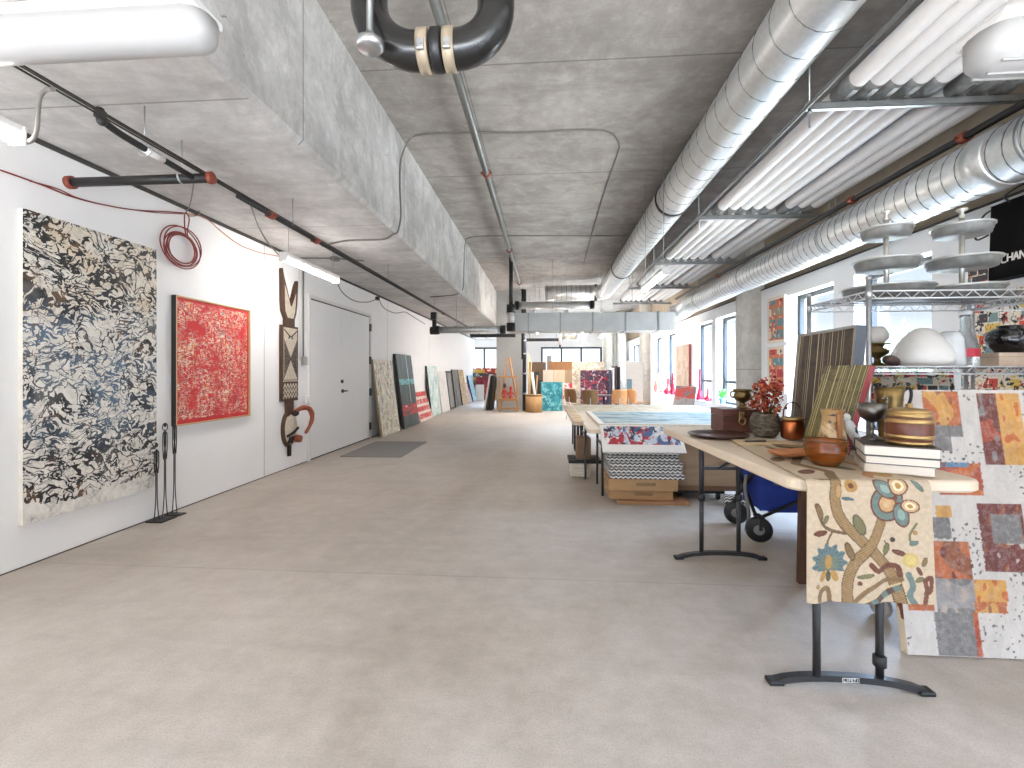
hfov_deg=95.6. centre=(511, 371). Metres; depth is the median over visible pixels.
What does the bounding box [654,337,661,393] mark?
window
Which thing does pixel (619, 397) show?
chair
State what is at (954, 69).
pipe
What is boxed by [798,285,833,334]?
window
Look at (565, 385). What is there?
painting
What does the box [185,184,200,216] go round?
ceiling hook
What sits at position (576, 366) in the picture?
painting
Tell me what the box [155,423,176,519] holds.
figure
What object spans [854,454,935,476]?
book
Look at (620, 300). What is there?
hanger
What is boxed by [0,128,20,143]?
diffuser
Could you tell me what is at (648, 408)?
drawing sheet
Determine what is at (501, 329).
lamp
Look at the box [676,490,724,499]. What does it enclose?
dolly
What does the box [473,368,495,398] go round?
painting
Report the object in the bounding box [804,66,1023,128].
hanger
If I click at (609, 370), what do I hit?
canvas
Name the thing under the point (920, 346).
lampshade
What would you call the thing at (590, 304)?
lamp
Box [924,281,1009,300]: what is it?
tray
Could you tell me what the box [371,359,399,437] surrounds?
painting
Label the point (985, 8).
pipe
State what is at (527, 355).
paper roll
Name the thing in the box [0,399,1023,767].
floor
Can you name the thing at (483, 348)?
window
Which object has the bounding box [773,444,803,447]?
wooden dish
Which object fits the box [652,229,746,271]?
hanger
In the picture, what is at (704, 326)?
window
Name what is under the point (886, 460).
book
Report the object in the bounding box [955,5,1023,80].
lamp
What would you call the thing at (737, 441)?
paper sheet
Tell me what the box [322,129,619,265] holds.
conduit
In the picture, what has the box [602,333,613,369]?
column
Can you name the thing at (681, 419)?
painting
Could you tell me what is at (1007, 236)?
shopping bag
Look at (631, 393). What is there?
chair
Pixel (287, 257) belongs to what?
lamp
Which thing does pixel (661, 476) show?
board
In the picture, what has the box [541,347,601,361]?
window
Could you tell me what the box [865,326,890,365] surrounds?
oil lamp
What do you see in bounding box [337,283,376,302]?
cable
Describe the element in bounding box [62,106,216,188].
pipe
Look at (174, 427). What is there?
figure
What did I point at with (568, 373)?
panel
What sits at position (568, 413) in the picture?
folding table
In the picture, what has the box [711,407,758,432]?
wooden box
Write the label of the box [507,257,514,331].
drain pipe
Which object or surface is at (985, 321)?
painting
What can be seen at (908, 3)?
conduit
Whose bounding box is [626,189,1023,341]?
trim
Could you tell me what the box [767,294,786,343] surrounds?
framed painting
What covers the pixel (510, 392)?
figurine
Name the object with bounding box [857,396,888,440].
goblet
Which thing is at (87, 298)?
painting
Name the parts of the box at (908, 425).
lid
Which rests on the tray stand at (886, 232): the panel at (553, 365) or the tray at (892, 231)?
the tray at (892, 231)
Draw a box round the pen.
[742,440,765,441]
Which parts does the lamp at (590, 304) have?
hanger rod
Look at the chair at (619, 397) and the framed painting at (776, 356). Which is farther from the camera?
the chair at (619, 397)
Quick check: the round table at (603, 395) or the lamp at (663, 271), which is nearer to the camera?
the lamp at (663, 271)
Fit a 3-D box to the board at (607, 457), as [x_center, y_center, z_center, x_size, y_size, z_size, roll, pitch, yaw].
[1.400,0.918,5.217,0.750,0.050,0.620,0,0,3]
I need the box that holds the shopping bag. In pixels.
[974,183,1023,280]
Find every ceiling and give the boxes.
[317,0,962,312]
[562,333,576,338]
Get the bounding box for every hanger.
[613,298,670,304]
[628,276,699,294]
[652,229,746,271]
[696,168,832,230]
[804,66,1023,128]
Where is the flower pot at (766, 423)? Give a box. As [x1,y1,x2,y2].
[744,376,787,437]
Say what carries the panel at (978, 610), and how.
on the floor
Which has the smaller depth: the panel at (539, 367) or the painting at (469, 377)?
the panel at (539, 367)
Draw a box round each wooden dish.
[767,448,805,457]
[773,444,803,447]
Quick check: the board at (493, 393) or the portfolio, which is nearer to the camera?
the portfolio
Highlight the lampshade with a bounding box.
[891,328,956,365]
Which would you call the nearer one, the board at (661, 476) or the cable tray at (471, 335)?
the board at (661, 476)
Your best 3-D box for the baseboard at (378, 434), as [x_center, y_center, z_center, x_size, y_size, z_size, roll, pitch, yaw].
[-2.904,1.355,9.989,0.005,0.009,27.500,0,0,4]
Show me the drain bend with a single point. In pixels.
(449, 49)
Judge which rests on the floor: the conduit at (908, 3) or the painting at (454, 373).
the painting at (454, 373)
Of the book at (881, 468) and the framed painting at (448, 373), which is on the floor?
the framed painting at (448, 373)
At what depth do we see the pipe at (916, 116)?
4.89 m
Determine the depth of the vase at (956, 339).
2.79 m
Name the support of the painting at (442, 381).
on the floor
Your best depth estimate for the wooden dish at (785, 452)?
2.25 m
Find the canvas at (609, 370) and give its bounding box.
[609,370,610,404]
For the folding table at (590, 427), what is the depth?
5.11 m
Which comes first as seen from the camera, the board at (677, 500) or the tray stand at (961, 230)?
the tray stand at (961, 230)
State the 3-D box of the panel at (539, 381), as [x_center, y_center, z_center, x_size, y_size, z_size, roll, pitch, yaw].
[1.022,0.825,16.727,0.155,1.071,0.094,0,0,4]
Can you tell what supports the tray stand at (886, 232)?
on the wire shelving at (868, 295)
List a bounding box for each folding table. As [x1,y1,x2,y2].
[563,405,704,443]
[565,408,710,450]
[567,411,587,434]
[570,416,593,478]
[583,422,603,495]
[663,427,978,696]
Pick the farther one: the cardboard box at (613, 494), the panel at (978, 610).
the cardboard box at (613, 494)
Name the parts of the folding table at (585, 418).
leg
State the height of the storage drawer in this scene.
0.180 m
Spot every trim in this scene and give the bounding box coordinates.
[27,133,474,339]
[264,245,387,476]
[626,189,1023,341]
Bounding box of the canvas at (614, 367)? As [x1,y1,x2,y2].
[612,366,616,404]
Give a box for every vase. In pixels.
[653,373,661,391]
[704,389,711,401]
[939,331,966,365]
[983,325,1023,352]
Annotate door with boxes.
[307,294,371,460]
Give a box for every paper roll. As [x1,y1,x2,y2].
[527,355,529,394]
[530,362,531,393]
[531,372,535,394]
[535,375,537,393]
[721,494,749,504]
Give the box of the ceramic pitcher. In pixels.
[819,409,859,456]
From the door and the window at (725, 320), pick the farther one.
the window at (725, 320)
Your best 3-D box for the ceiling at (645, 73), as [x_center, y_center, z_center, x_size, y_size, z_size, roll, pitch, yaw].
[1.980,-3.040,9.781,6.080,0.300,27.800,0,0,4]
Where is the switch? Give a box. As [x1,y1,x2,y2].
[301,356,306,364]
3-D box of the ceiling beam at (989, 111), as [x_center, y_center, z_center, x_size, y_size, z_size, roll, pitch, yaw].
[4.881,-2.200,9.418,0.240,1.380,27.500,0,0,4]
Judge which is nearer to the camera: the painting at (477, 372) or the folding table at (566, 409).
the folding table at (566, 409)
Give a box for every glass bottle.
[664,379,669,393]
[670,373,674,394]
[696,369,702,399]
[958,310,980,365]
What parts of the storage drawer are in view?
drawer, drawer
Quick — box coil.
[159,212,201,269]
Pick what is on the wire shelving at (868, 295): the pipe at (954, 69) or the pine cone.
the pine cone
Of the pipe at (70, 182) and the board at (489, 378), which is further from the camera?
the board at (489, 378)
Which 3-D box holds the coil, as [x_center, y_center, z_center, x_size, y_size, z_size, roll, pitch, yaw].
[-3.253,-1.305,4.564,0.043,0.573,0.514,0,0,4]
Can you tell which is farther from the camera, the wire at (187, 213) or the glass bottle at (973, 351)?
the wire at (187, 213)
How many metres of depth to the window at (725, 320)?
10.86 m
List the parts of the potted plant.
pot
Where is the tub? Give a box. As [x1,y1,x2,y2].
[741,468,797,512]
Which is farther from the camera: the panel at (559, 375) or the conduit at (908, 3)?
the panel at (559, 375)
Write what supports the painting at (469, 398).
on the floor
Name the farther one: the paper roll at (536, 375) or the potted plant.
the paper roll at (536, 375)
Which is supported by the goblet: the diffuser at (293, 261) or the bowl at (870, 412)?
the bowl at (870, 412)
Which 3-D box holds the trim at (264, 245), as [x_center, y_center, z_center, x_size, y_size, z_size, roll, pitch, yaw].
[-2.889,-0.155,10.211,0.004,3.030,8.475,0,0,4]
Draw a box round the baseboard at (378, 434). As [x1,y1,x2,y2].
[0,434,378,575]
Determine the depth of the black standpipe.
16.24 m
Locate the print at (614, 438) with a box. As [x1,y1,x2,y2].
[600,425,686,453]
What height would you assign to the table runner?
0.477 m
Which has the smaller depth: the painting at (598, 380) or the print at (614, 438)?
the print at (614, 438)
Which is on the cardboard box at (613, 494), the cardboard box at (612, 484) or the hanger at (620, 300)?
the cardboard box at (612, 484)
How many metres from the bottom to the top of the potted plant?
0.357 m
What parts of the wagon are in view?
pull handle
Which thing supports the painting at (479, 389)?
on the floor
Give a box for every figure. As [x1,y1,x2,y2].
[145,443,168,522]
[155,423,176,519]
[164,416,185,515]
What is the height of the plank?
0.840 m
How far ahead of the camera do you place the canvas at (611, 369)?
15.22 m
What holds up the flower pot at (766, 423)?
on the folding table at (729, 451)
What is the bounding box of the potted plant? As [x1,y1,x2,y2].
[717,389,726,403]
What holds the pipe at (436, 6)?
hanging from the ceiling at (645, 73)
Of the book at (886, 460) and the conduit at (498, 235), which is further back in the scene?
the conduit at (498, 235)
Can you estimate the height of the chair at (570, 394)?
0.892 m
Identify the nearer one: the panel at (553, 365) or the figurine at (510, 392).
the figurine at (510, 392)
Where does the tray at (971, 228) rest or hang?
on the tray stand at (961, 230)
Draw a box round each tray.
[470,334,514,337]
[687,430,749,439]
[839,280,938,301]
[851,253,923,274]
[858,221,915,242]
[922,251,1005,273]
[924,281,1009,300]
[928,218,997,241]
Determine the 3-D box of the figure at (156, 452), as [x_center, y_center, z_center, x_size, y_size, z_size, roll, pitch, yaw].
[-3.223,1.001,4.216,0.155,0.717,0.090,0,0,4]
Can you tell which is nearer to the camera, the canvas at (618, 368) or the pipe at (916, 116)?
the pipe at (916, 116)
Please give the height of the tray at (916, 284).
0.058 m
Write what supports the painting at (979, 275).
attached to the wall at (841, 274)
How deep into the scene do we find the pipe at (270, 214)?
3.67 m
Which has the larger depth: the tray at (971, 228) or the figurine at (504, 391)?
the figurine at (504, 391)
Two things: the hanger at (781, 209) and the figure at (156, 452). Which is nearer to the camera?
the figure at (156, 452)
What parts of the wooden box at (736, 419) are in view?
lid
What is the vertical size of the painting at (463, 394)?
1.452 m
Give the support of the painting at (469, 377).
on the floor
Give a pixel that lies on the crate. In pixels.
(714, 480)
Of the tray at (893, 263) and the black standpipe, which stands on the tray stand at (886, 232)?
the tray at (893, 263)
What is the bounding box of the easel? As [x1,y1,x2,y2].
[498,357,518,411]
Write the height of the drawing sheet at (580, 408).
0.004 m
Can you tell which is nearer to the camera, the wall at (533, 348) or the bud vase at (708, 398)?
the bud vase at (708, 398)
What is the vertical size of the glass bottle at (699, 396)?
0.819 m
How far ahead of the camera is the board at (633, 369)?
14.62 m
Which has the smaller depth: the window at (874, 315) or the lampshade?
the lampshade
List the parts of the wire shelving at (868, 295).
post, post, shelf, shelf, post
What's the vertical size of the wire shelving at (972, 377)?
1.903 m
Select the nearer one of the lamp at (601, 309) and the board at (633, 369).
the lamp at (601, 309)
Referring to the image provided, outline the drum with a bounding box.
[525,394,542,412]
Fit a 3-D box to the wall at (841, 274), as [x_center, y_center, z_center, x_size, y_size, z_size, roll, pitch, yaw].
[4.851,-0.075,9.421,0.300,2.870,27.500,0,0,4]
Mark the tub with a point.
(763, 494)
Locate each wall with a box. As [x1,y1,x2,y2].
[0,139,474,574]
[475,333,627,393]
[626,192,1023,436]
[736,299,736,406]
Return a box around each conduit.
[26,86,55,144]
[299,268,309,403]
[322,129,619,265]
[430,235,626,296]
[617,0,915,299]
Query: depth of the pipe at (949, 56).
4.26 m
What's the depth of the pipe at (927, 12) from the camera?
3.68 m
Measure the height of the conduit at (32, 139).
0.257 m
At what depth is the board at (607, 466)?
4.82 m
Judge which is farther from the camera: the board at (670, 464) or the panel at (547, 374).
the panel at (547, 374)
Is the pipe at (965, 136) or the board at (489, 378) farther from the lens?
the board at (489, 378)
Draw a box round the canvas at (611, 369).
[609,368,613,404]
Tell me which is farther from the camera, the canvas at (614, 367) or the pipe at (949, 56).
the canvas at (614, 367)
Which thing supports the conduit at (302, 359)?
attached to the wall at (213, 457)
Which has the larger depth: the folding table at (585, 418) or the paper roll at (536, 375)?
the paper roll at (536, 375)
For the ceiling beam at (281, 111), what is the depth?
3.75 m
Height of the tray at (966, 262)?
0.058 m
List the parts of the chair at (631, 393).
backrest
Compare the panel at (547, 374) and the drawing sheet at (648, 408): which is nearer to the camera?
the drawing sheet at (648, 408)
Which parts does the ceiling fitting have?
stem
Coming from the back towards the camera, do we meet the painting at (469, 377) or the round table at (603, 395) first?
the painting at (469, 377)
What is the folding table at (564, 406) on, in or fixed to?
on the floor
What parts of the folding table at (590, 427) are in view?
leg, leg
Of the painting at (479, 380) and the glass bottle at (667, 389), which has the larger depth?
the painting at (479, 380)
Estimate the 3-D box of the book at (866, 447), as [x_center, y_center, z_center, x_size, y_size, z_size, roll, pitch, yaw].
[1.664,0.329,2.021,0.250,0.043,0.262,0,0,29]
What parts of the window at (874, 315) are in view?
sill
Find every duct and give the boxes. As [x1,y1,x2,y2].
[514,311,674,333]
[545,284,597,300]
[593,0,865,299]
[668,113,1023,321]
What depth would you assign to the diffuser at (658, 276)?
6.31 m
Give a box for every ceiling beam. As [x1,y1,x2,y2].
[0,0,495,338]
[628,84,1023,339]
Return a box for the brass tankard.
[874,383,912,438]
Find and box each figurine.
[501,383,507,397]
[508,386,513,397]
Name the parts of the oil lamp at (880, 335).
globe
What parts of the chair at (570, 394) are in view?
backrest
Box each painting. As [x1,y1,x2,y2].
[18,208,156,525]
[171,295,250,426]
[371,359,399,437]
[393,354,418,428]
[415,390,432,422]
[425,366,440,416]
[437,372,449,412]
[445,371,454,409]
[451,370,461,407]
[457,370,467,404]
[465,382,471,402]
[467,375,476,401]
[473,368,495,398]
[475,385,483,399]
[476,377,488,399]
[541,382,561,410]
[563,383,571,409]
[572,362,603,403]
[580,370,608,404]
[586,411,710,426]
[627,379,631,403]
[673,386,696,404]
[676,344,690,385]
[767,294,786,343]
[767,346,786,393]
[791,325,866,450]
[802,365,875,454]
[871,372,954,399]
[961,287,1023,389]
[968,268,988,281]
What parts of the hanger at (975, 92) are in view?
threaded rod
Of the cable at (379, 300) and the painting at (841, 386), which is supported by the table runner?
the painting at (841, 386)
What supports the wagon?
on the floor
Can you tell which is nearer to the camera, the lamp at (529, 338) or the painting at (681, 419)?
the painting at (681, 419)
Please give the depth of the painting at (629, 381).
13.70 m
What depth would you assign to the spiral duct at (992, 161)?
4.35 m
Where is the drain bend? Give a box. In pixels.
[350,0,513,74]
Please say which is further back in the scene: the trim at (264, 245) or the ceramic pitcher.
the trim at (264, 245)
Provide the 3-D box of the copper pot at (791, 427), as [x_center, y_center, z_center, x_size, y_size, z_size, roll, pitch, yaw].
[1.774,0.304,2.938,0.136,0.234,0.135,0,0,4]
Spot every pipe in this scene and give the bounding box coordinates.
[13,65,486,338]
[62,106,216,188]
[429,0,521,288]
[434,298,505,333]
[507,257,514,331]
[621,0,957,300]
[626,0,982,300]
[631,0,1007,300]
[636,0,1023,300]
[641,56,962,300]
[650,86,944,300]
[655,95,965,300]
[661,93,987,300]
[675,99,1023,299]
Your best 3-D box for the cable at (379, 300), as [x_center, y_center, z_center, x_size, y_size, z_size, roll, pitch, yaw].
[-2.607,-1.408,11.367,0.038,0.178,3.805,0,0,3]
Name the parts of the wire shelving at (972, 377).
post, shelf, shelf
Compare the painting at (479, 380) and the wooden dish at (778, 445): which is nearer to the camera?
the wooden dish at (778, 445)
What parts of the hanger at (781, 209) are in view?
threaded rod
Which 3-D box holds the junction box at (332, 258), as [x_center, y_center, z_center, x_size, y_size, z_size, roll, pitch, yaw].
[-2.674,-1.640,6.743,0.987,0.055,0.173,0,0,-11]
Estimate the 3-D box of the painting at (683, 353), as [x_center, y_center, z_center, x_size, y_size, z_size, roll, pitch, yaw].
[4.958,-0.140,13.424,0.070,1.260,1.250,0,0,4]
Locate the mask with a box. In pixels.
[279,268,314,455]
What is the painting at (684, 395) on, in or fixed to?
on the stand
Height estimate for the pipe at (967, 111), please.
0.148 m
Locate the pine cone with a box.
[882,355,900,365]
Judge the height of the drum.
0.597 m
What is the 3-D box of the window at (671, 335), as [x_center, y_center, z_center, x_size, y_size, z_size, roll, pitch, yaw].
[5.227,-0.250,15.058,0.265,2.020,1.300,0,0,4]
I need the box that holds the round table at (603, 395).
[599,394,610,404]
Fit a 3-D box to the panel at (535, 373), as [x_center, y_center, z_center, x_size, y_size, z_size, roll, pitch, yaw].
[0.898,0.680,16.994,0.183,1.360,0.108,0,0,4]
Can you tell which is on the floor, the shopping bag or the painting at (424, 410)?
the painting at (424, 410)
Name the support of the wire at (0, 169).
attached to the wall at (213, 457)
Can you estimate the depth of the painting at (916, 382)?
3.13 m
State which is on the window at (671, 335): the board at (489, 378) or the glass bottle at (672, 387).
the glass bottle at (672, 387)
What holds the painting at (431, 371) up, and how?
on the floor
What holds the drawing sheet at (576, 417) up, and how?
on the folding table at (585, 418)
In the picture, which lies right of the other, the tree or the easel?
the tree
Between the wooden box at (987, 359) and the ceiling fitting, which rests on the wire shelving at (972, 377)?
the wooden box at (987, 359)
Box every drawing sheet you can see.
[566,406,583,421]
[573,405,642,411]
[637,406,710,411]
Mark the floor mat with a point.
(396, 449)
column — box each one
[496,291,521,409]
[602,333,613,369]
[616,311,625,389]
[639,297,651,404]
[737,219,763,408]
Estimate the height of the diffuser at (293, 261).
0.038 m
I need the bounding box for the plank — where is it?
[796,491,806,583]
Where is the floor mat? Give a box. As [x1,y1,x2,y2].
[340,441,425,457]
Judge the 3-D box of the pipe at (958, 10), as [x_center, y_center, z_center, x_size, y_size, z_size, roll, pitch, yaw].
[2.819,-2.167,5.108,0.148,0.148,17.400,0,0,4]
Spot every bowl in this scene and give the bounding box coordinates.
[802,437,848,466]
[857,402,887,421]
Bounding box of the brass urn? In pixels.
[730,389,754,407]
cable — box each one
[250,206,278,254]
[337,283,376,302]
[379,300,424,323]
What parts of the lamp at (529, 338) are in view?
rail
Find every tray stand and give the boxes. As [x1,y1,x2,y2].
[839,210,938,301]
[922,207,1009,300]
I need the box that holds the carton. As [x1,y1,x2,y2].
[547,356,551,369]
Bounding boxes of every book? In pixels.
[854,437,941,459]
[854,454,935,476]
[855,447,941,468]
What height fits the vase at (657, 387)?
0.720 m
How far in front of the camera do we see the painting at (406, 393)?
11.48 m
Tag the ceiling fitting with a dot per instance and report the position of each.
(368, 43)
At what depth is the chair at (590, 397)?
12.31 m
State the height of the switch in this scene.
0.130 m
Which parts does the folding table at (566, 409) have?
leg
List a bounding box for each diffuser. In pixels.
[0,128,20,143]
[284,258,338,282]
[642,273,665,291]
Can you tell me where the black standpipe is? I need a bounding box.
[521,289,526,410]
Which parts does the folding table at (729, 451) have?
leg, leg, leg, leg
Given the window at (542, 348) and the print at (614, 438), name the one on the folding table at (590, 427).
the print at (614, 438)
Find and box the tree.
[878,318,930,371]
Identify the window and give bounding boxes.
[475,347,495,367]
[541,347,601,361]
[634,344,638,360]
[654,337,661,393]
[664,333,674,395]
[695,322,711,402]
[715,315,735,406]
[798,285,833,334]
[858,256,931,434]
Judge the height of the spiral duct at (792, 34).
0.690 m
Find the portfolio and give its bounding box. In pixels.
[567,455,600,463]
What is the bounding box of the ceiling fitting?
[356,0,383,56]
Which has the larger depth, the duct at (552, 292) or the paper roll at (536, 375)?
the paper roll at (536, 375)
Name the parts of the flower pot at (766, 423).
pot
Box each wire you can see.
[0,169,183,213]
[30,180,181,213]
[187,213,278,256]
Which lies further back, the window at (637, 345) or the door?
the window at (637, 345)
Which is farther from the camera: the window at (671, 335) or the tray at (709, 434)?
the window at (671, 335)
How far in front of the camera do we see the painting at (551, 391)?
16.22 m
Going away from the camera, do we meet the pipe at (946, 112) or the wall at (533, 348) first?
the pipe at (946, 112)
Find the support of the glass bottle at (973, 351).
on the wire shelving at (868, 295)
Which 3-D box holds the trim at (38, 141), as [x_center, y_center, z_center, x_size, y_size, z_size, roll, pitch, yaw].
[-2.897,-1.651,9.988,0.019,0.033,27.500,0,0,4]
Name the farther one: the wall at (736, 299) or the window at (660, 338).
the window at (660, 338)
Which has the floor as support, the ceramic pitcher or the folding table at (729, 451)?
the folding table at (729, 451)
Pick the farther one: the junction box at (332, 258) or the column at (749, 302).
the column at (749, 302)
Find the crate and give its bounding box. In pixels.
[678,443,735,490]
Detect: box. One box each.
[299,256,363,261]
[575,435,590,459]
[604,469,677,491]
[604,483,672,499]
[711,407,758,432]
[884,403,935,446]
[981,352,1023,365]
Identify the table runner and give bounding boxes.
[734,442,935,604]
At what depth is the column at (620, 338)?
22.06 m
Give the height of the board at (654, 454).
0.050 m
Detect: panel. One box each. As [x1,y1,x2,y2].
[529,362,545,393]
[534,372,538,393]
[538,380,542,393]
[543,370,552,381]
[549,361,571,381]
[554,370,564,408]
[565,370,571,382]
[873,390,1023,658]
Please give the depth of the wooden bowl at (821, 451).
2.05 m
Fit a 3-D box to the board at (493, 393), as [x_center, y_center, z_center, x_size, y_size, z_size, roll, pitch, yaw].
[-0.668,0.761,16.844,0.186,1.199,0.900,0,0,4]
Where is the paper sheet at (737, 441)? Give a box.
[731,439,795,445]
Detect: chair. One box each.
[564,388,585,417]
[582,390,598,404]
[611,389,626,404]
[622,389,640,404]
[632,388,648,404]
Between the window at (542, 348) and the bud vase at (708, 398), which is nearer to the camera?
the bud vase at (708, 398)
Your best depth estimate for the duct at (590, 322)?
11.69 m
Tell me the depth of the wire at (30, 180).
3.71 m
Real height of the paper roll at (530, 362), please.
1.664 m
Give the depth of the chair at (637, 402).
14.02 m
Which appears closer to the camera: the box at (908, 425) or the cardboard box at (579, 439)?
the box at (908, 425)
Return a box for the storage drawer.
[569,463,589,476]
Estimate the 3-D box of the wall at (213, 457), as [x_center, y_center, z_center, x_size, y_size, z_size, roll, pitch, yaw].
[-3.032,-0.155,9.998,0.250,3.030,27.500,0,0,4]
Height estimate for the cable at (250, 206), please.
0.320 m
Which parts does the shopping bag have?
cord, rope handle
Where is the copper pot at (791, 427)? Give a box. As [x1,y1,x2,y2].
[780,402,804,439]
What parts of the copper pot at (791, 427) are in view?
handle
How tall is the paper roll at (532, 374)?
1.321 m
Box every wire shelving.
[806,277,1023,616]
[969,298,1023,389]
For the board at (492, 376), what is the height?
1.237 m
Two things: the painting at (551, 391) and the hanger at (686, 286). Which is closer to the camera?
the hanger at (686, 286)
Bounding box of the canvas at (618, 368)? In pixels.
[617,367,619,404]
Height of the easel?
1.887 m
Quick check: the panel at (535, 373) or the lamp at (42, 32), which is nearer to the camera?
the lamp at (42, 32)
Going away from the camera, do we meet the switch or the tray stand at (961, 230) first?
the tray stand at (961, 230)
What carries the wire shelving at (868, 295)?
on the floor
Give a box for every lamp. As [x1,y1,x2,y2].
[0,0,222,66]
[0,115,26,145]
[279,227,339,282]
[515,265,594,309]
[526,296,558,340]
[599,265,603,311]
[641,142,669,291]
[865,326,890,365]
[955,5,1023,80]
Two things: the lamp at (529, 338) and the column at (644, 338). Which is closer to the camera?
the lamp at (529, 338)
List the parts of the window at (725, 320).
sill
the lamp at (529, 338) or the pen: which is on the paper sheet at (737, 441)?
the pen
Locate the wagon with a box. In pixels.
[724,465,797,541]
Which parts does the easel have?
leg, rail, leg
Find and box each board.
[484,374,492,409]
[487,375,494,409]
[490,376,495,409]
[599,447,678,461]
[604,458,681,473]
[604,466,684,479]
[607,453,678,455]
[607,461,682,467]
[616,492,689,505]
[625,361,643,404]

